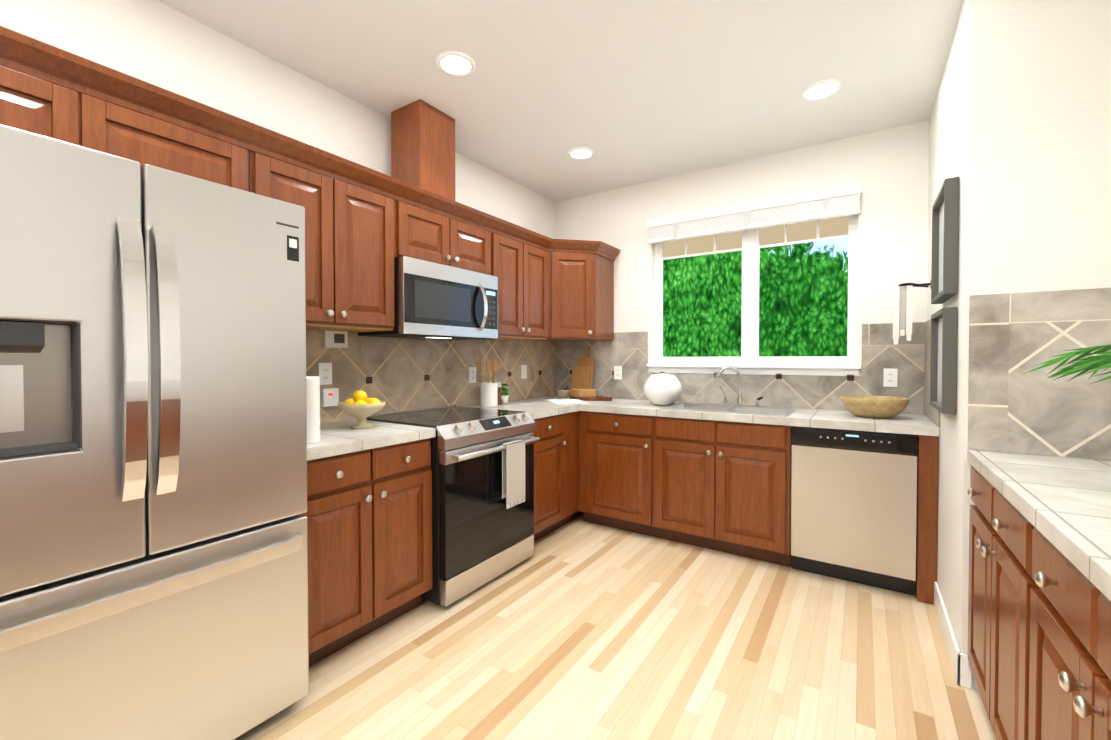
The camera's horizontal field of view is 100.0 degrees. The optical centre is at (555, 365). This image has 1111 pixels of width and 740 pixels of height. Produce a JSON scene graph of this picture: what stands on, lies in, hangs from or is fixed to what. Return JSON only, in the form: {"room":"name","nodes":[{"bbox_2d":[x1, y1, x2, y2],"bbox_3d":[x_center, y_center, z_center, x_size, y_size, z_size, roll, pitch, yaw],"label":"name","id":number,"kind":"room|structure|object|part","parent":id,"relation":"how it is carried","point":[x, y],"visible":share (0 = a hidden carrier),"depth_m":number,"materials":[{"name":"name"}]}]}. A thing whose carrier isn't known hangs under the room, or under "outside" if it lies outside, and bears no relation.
{"room":"kitchen","nodes":[
{"label":"kitchen","id":0,"kind":"room"},
{"bbox_2d":[0,0,554,423],"bbox_3d":[-1.832,-0.125,1.713,0.120,2.720,6.780,1,1,33],"label":"wall","id":1,"kind":"structure","parent":0,"point":[159,44],"depth_m":2.13,"materials":[{"name":"white paint"}]},
{"bbox_2d":[0,46,255,193],"bbox_3d":[-1.642,-0.735,1.562,0.348,0.315,0.990,1,1,33],"label":"upper cabinet","id":2,"kind":"object","parent":1,"relation":"attached to","point":[39,98],"depth_m":1.54,"materials":[{"name":"brown wood"}]},
{"bbox_2d":[256,138,399,331],"bbox_3d":[-1.177,-0.548,2.270,0.348,0.710,0.696,1,1,33],"label":"upper cabinet","id":3,"kind":"object","parent":1,"relation":"attached to","point":[364,226],"depth_m":2.20,"materials":[{"name":"brown wood"}]},
{"bbox_2d":[306,330,554,422],"bbox_3d":[-0.756,0.045,3.226,0.011,0.503,2.735,1,1,33],"label":"backsplash","id":4,"kind":"structure","parent":1,"relation":"attached to","point":[400,374],"depth_m":3.06,"materials":[{"name":"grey tile"}]},
{"bbox_2d":[318,363,331,384],"bbox_3d":[-1.231,0.044,2.494,0.007,0.116,0.072,1,1,33],"label":"electrical outlet","id":5,"kind":"object","parent":4,"relation":"attached to","point":[325,372],"visible":0.98,"depth_m":2.49,"materials":[{"name":"white plastic"}]},
{"bbox_2d":[321,388,338,406],"bbox_3d":[-1.213,0.171,2.504,0.028,0.095,0.085,1,1,33],"label":"plug-in device","id":6,"kind":"object","parent":4,"relation":"attached to","point":[329,396],"visible":1,"depth_m":2.49,"materials":[{"name":"white plastic"}]},
{"bbox_2d":[322,330,347,347],"bbox_3d":[-1.194,-0.152,2.526,0.030,0.110,0.130,1,1,33],"label":"thermostat","id":7,"kind":"object","parent":4,"relation":"attached to","point":[334,339],"visible":0.73,"depth_m":2.51,"materials":[{"name":"white plastic"}]},
{"bbox_2d":[469,367,475,382],"bbox_3d":[-0.612,0.070,3.433,0.007,0.116,0.072,1,1,33],"label":"electrical outlet","id":8,"kind":"object","parent":4,"relation":"attached to","point":[472,374],"visible":1,"depth_m":3.43,"materials":[{"name":"white plastic"}]},
{"bbox_2d":[521,365,526,378],"bbox_3d":[-0.266,0.052,3.954,0.010,0.116,0.072,1,1,33],"label":"light switch","id":9,"kind":"object","parent":4,"relation":"attached to","point":[523,371],"visible":1,"depth_m":3.95,"materials":[{"name":"white plastic"}]},
{"bbox_2d":[400,190,491,274],"bbox_3d":[-0.775,-0.749,2.876,0.348,0.327,0.760,1,1,33],"label":"upper cabinet","id":10,"kind":"object","parent":1,"relation":"attached to","point":[430,232],"depth_m":2.74,"materials":[{"name":"brown wood"}]},
{"bbox_2d":[391,99,454,200],"bbox_3d":[-0.792,-1.207,2.803,0.258,0.587,0.270,1,1,33],"label":"cover","id":11,"kind":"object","parent":10,"relation":"on","point":[422,144],"depth_m":2.70,"materials":[{"name":"brown wood"}]},
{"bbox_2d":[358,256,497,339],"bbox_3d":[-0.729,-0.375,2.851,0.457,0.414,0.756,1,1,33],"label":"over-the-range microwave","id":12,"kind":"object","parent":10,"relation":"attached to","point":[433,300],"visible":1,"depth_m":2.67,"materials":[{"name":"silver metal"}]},
{"bbox_2d":[492,222,555,341],"bbox_3d":[-0.339,-0.566,3.491,0.402,0.710,0.737,1,1,33],"label":"upper cabinet","id":13,"kind":"object","parent":1,"relation":"attached to","point":[521,263],"depth_m":3.38,"materials":[{"name":"brown wood"}]},
{"bbox_2d":[552,239,615,341],"bbox_3d":[0.065,-0.573,3.916,0.607,0.710,0.679,1,1,33],"label":"upper cabinet","id":14,"kind":"object","parent":1,"relation":"attached to","point":[582,274],"depth_m":3.72,"materials":[{"name":"brown wood"}]},
{"bbox_2d":[157,0,962,201],"bbox_3d":[-0.363,-1.510,0.723,3.640,0.080,6.780,1,1,33],"label":"ceiling","id":15,"kind":"structure","parent":0,"point":[631,92],"depth_m":2.34,"materials":[{"name":"white paint"}]},
{"bbox_2d":[436,51,474,76],"bbox_3d":[-0.492,-1.489,2.307,0.190,0.008,0.190,1,1,33],"label":"recessed light","id":16,"kind":"object","parent":15,"relation":"in","point":[455,63],"visible":1,"depth_m":2.30,"materials":[{"name":"white plastic"}]},
{"bbox_2d":[568,147,594,159],"bbox_3d":[0.182,-1.504,3.311,0.190,0.008,0.190,1,1,33],"label":"recessed light","id":17,"kind":"object","parent":15,"relation":"in","point":[581,153],"visible":1,"depth_m":3.31,"materials":[{"name":"white plastic"}]},
{"bbox_2d":[801,79,840,100],"bbox_3d":[1.440,-1.493,2.530,0.190,0.008,0.190,1,1,33],"label":"recessed light","id":18,"kind":"object","parent":15,"relation":"in","point":[822,89],"visible":1,"depth_m":2.52,"materials":[{"name":"white plastic"}]},
{"bbox_2d":[234,515,995,739],"bbox_3d":[-0.363,1.280,0.765,3.640,0.060,6.780,1,1,33],"label":"floor","id":19,"kind":"structure","parent":0,"point":[578,628],"depth_m":1.94,"materials":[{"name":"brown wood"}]},
{"bbox_2d":[0,124,308,739],"bbox_3d":[-1.413,0.338,1.477,0.808,1.799,0.897,1,1,33],"label":"fridge","id":20,"kind":"object","parent":19,"relation":"on","point":[153,508],"visible":1,"depth_m":1.28,"materials":[{"name":"grey metal"}]},
{"bbox_3d":[-1.130,0.077,1.286,0.130,1.115,0.849,1,1,33],"label":"trim","id":21,"kind":"part","parent":20,"relation":"part of","materials":[{"name":"silver metal"}]},
{"bbox_2d":[302,438,431,666],"bbox_3d":[-1.046,0.793,2.204,0.661,0.867,0.693,1,1,33],"label":"base cabinet","id":22,"kind":"object","parent":19,"relation":"on","point":[368,513],"visible":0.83,"depth_m":2.02,"materials":[{"name":"brown wood"}]},
{"bbox_2d":[307,419,435,460],"bbox_3d":[-1.053,0.336,2.203,0.642,0.045,0.693,1,1,33],"label":"countertop","id":23,"kind":"structure","parent":22,"relation":"on","point":[339,437],"depth_m":2.12,"materials":[{"name":"tile"}]},
{"bbox_2d":[306,376,320,443],"bbox_3d":[-1.028,0.181,1.919,0.108,0.270,0.108,1,1,33],"label":"paper towel roll","id":24,"kind":"object","parent":23,"relation":"on","point":[313,404],"visible":0.4,"depth_m":1.89,"materials":[{"name":"white paper"}]},
{"bbox_2d":[337,390,385,428],"bbox_3d":[-0.970,0.217,2.336,0.224,0.186,0.224,1,1,33],"label":"lemon bowl","id":25,"kind":"object","parent":23,"relation":"on","point":[360,406],"visible":1,"depth_m":2.30,"materials":[{"name":"beige ceramic"}]},
{"bbox_2d":[366,406,539,606],"bbox_3d":[-0.593,0.755,2.778,0.750,0.927,0.756,1,1,33],"label":"range","id":26,"kind":"object","parent":19,"relation":"on","point":[482,464],"visible":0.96,"depth_m":2.53,"materials":[{"name":"black glass"}]},
{"bbox_2d":[502,440,524,508],"bbox_3d":[-0.239,0.616,2.665,0.037,0.360,0.170,1,1,33],"label":"towel","id":27,"kind":"object","parent":26,"relation":"hanging from","point":[513,453],"depth_m":2.63,"materials":[{"name":"beige fabric"}]},
{"bbox_2d":[532,413,567,540],"bbox_3d":[-0.323,0.777,3.329,0.628,0.868,0.454,1,1,33],"label":"base cabinet","id":28,"kind":"object","parent":19,"relation":"on","point":[555,476],"depth_m":3.21,"materials":[{"name":"brown wood"}]},
{"bbox_2d":[463,398,578,418],"bbox_3d":[-0.268,0.318,3.393,0.642,0.045,0.630,1,1,33],"label":"countertop","id":29,"kind":"structure","parent":28,"relation":"on","point":[536,410],"depth_m":3.31,"materials":[{"name":"tile"}]},
{"bbox_2d":[476,359,498,406],"bbox_3d":[-0.470,0.124,3.363,0.127,0.341,0.183,1,1,33],"label":"utensil crock","id":30,"kind":"object","parent":29,"relation":"on","point":[488,393],"visible":1,"depth_m":3.31,"materials":[{"name":"white ceramic"}]},
{"bbox_2d":[497,382,501,404],"bbox_3d":[-0.431,0.207,3.496,0.054,0.172,0.054,1,1,33],"label":"pepper mill","id":31,"kind":"object","parent":29,"relation":"on","point":[499,393],"visible":0.6,"depth_m":3.48,"materials":[{"name":"brown wood"}]},
{"bbox_2d":[501,383,508,403],"bbox_3d":[-0.389,0.214,3.579,0.074,0.155,0.072,1,1,33],"label":"plant","id":32,"kind":"object","parent":29,"relation":"on","point":[504,397],"visible":0.98,"depth_m":3.56,"materials":[{"name":"green plant"}]},
{"bbox_2d":[568,411,582,521],"bbox_3d":[0.016,0.769,3.842,0.628,0.868,0.888,1,1,33],"label":"base cabinet","id":33,"kind":"object","parent":19,"relation":"on","point":[573,512],"depth_m":3.49,"materials":[{"name":"brown wood"}]},
{"bbox_2d":[578,411,693,537],"bbox_3d":[0.615,0.773,3.602,0.673,0.868,0.628,1,1,33],"label":"base cabinet","id":34,"kind":"object","parent":19,"relation":"on","point":[620,455],"depth_m":3.32,"materials":[{"name":"brown wood"}]},
{"bbox_2d":[535,366,939,435],"bbox_3d":[0.959,0.237,3.351,2.734,0.468,0.655,1,1,33],"label":"countertop","id":35,"kind":"structure","parent":34,"relation":"on","point":[757,413],"depth_m":2.94,"materials":[{"name":"tile"}]},
{"bbox_2d":[557,386,569,397],"bbox_3d":[0.073,0.231,4.152,0.112,0.105,0.112,1,1,33],"label":"mortar","id":36,"kind":"object","parent":35,"relation":"on","point":[563,393],"visible":1,"depth_m":4.11,"materials":[{"name":"beige stone"}]},
{"bbox_2d":[540,399,588,404],"bbox_3d":[0.061,0.281,3.717,0.260,0.016,0.400,0,1,-22],"label":"open book","id":37,"kind":"object","parent":35,"relation":"on","point":[564,401],"visible":1,"depth_m":3.63,"materials":[{"name":"white paper"}]},
{"bbox_2d":[569,347,593,396],"bbox_3d":[0.234,0.058,4.130,0.200,0.450,0.124,1,1,33],"label":"cutting boards","id":38,"kind":"object","parent":35,"relation":"on","point":[582,375],"visible":0.69,"depth_m":4.12,"materials":[{"name":"brown wood"}]},
{"bbox_2d":[570,389,611,400],"bbox_3d":[0.289,0.244,3.890,0.390,0.085,0.200,1,1,33],"label":"boards","id":39,"kind":"object","parent":35,"relation":"on","point":[586,394],"visible":0.94,"depth_m":3.84,"materials":[{"name":"brown wood"}]},
{"bbox_2d":[641,372,681,405],"bbox_3d":[0.797,0.169,3.470,0.285,0.248,0.284,1,1,33],"label":"ribbed vase","id":40,"kind":"object","parent":35,"relation":"on","point":[663,389],"visible":1,"depth_m":3.37,"materials":[{"name":"white ceramic"}]},
{"bbox_2d":[659,402,796,416],"bbox_3d":[1.187,0.382,3.209,0.800,0.183,0.520,1,1,33],"label":"sink","id":41,"kind":"object","parent":35,"relation":"in","point":[739,408],"depth_m":3.26,"materials":[{"name":"white ceramic"}]},
{"bbox_2d":[715,366,762,405],"bbox_3d":[1.308,0.145,3.322,0.305,0.285,0.168,1,1,33],"label":"faucet","id":42,"kind":"object","parent":35,"relation":"on","point":[725,399],"depth_m":3.36,"materials":[{"name":"silver metal"}]},
{"bbox_2d":[840,395,909,418],"bbox_3d":[1.888,0.246,2.763,0.344,0.115,0.344,1,1,33],"label":"bowl","id":43,"kind":"object","parent":35,"relation":"on","point":[873,406],"visible":1,"depth_m":2.66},
{"bbox_2d":[662,427,791,566],"bbox_3d":[1.163,0.863,3.241,0.913,0.699,0.628,1,1,33],"label":"base cabinet","id":44,"kind":"object","parent":19,"relation":"on","point":[723,486],"depth_m":2.93,"materials":[{"name":"brown wood"}]},
{"bbox_2d":[791,426,917,595],"bbox_3d":[1.772,0.786,2.795,0.585,0.865,0.588,1,1,33],"label":"dishwasher","id":45,"kind":"object","parent":19,"relation":"on","point":[853,505],"visible":0.94,"depth_m":2.54,"materials":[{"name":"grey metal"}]},
{"bbox_2d":[915,435,938,604],"bbox_3d":[2.079,0.787,2.648,0.080,0.867,0.609,1,1,33],"label":"cabinet end panel","id":46,"kind":"object","parent":19,"relation":"on","point":[927,511],"visible":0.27,"depth_m":2.40,"materials":[{"name":"brown wood"}]},
{"bbox_2d":[967,466,1010,739],"bbox_3d":[1.616,0.808,1.259,0.639,0.868,0.838,1,1,33],"label":"base cabinet","id":47,"kind":"object","parent":19,"relation":"on","point":[989,593],"depth_m":1.47,"materials":[{"name":"brown wood"}]},
{"bbox_2d":[1007,504,1110,739],"bbox_3d":[1.212,0.817,0.647,0.639,0.868,0.912,1,1,33],"label":"base cabinet","id":48,"kind":"object","parent":19,"relation":"on","point":[1039,631],"depth_m":0.99,"materials":[{"name":"brown wood"}]},
{"bbox_2d":[967,449,1110,600],"bbox_3d":[0.826,0.367,0.061,0.649,0.045,3.697,1,1,33],"label":"countertop","id":49,"kind":"structure","parent":48,"relation":"on","point":[1062,505],"depth_m":1.17,"materials":[{"name":"tile"}]},
{"bbox_2d":[1024,344,1110,384],"bbox_3d":[1.572,0.134,1.138,0.580,0.388,0.556,1,1,33],"label":"plant","id":50,"kind":"object","parent":49,"relation":"on","point":[1098,362],"visible":1,"depth_m":1.28,"materials":[{"name":"green plant"}]},
{"bbox_2d":[555,120,928,414],"bbox_3d":[1.185,-0.154,3.688,2.740,2.720,0.160,1,1,33],"label":"wall","id":51,"kind":"structure","parent":0,"point":[888,169],"depth_m":3.20,"materials":[{"name":"white paint"}]},
{"bbox_2d":[556,322,924,414],"bbox_3d":[1.137,0.006,3.619,2.720,0.569,0.011,1,1,33],"label":"backsplash","id":52,"kind":"structure","parent":51,"relation":"attached to","point":[628,352],"depth_m":3.34,"materials":[{"name":"tile"}]},
{"bbox_2d":[614,366,621,379],"bbox_3d":[0.537,0.061,4.008,0.072,0.116,0.007,1,1,33],"label":"electrical outlet","id":53,"kind":"object","parent":52,"relation":"attached to","point":[617,372],"visible":1,"depth_m":4.00,"materials":[{"name":"white plastic"}]},
{"bbox_2d":[883,368,897,386],"bbox_3d":[2.127,0.077,2.958,0.072,0.116,0.007,1,1,33],"label":"electrical outlet","id":54,"kind":"object","parent":52,"relation":"attached to","point":[890,377],"visible":1,"depth_m":2.96,"materials":[{"name":"white plastic"}]},
{"bbox_2d":[647,183,860,243],"bbox_3d":[1.368,-1.085,3.417,1.460,0.180,0.063,1,1,33],"label":"blind valance","id":55,"kind":"object","parent":51,"relation":"attached to","point":[823,204],"visible":1,"depth_m":3.33,"materials":[{"name":"white fabric"}]},
{"bbox_2d":[647,214,860,375],"bbox_3d":[1.413,-0.544,3.493,1.480,1.215,0.165,1,1,33],"label":"window","id":56,"kind":"structure","parent":51,"relation":"in","point":[749,244],"depth_m":3.48,"materials":[{"name":"white plastic"}]},
{"bbox_2d":[927,0,1110,688],"bbox_3d":[2.296,-0.132,2.177,0.780,2.720,1.460,1,1,33],"label":"wall block","id":57,"kind":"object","parent":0,"point":[1020,132],"visible":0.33,"depth_m":1.70,"materials":[{"name":"white paint"}]},
{"bbox_2d":[893,280,930,344],"bbox_3d":[2.068,-0.306,2.701,0.177,0.363,0.144,1,1,33],"label":"hook rail","id":58,"kind":"object","parent":57,"relation":"attached to","point":[902,305],"visible":0.9,"depth_m":2.72,"materials":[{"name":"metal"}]},
{"bbox_2d":[893,285,912,344],"bbox_3d":[2.039,-0.295,2.739,0.088,0.339,0.060,1,1,33],"label":"towel","id":59,"kind":"object","parent":58,"relation":"hanging from","point":[902,294],"depth_m":2.72,"materials":[{"name":"white fabric"}]},
{"bbox_2d":[924,319,939,426],"bbox_3d":[2.100,0.022,2.599,0.008,0.569,0.635,1,1,33],"label":"backsplash","id":60,"kind":"structure","parent":57,"relation":"attached to","point":[931,413],"depth_m":2.71,"materials":[{"name":"grey tile"}]},
{"bbox_2d":[930,307,957,413],"bbox_3d":[1.759,-0.023,2.119,0.046,0.445,0.430,1,1,33],"label":"picture frame","id":61,"kind":"object","parent":57,"relation":"attached to","point":[943,369],"visible":1,"depth_m":1.95,"materials":[{"name":"grey"}]},
{"bbox_2d":[931,177,958,303],"bbox_3d":[1.759,-0.541,2.111,0.046,0.480,0.430,1,1,33],"label":"picture frame","id":62,"kind":"object","parent":57,"relation":"attached to","point":[945,237],"visible":1,"depth_m":1.94,"materials":[{"name":"grey"}]},
{"bbox_2d":[934,581,971,688],"bbox_3d":[1.760,1.167,2.077,0.044,0.124,0.699,1,1,33],"label":"baseboard","id":63,"kind":"structure","parent":57,"relation":"attached to","point":[961,667],"depth_m":1.90,"materials":[{"name":"white wood"}]},
{"bbox_2d":[968,288,1110,460],"bbox_3d":[1.843,0.029,1.596,0.646,0.584,0.011,1,1,33],"label":"backsplash","id":64,"kind":"structure","parent":57,"relation":"attached to","point":[1013,339],"depth_m":1.67,"materials":[{"name":"tile"}]},
{"label":"outside","id":65,"kind":"structure","parent":0,"visible":0},
{"bbox_2d":[663,238,847,356],"bbox_3d":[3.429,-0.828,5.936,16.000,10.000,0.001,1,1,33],"label":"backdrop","id":66,"kind":"structure","parent":65,"point":[803,299],"depth_m":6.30,"materials":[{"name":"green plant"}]}
]}

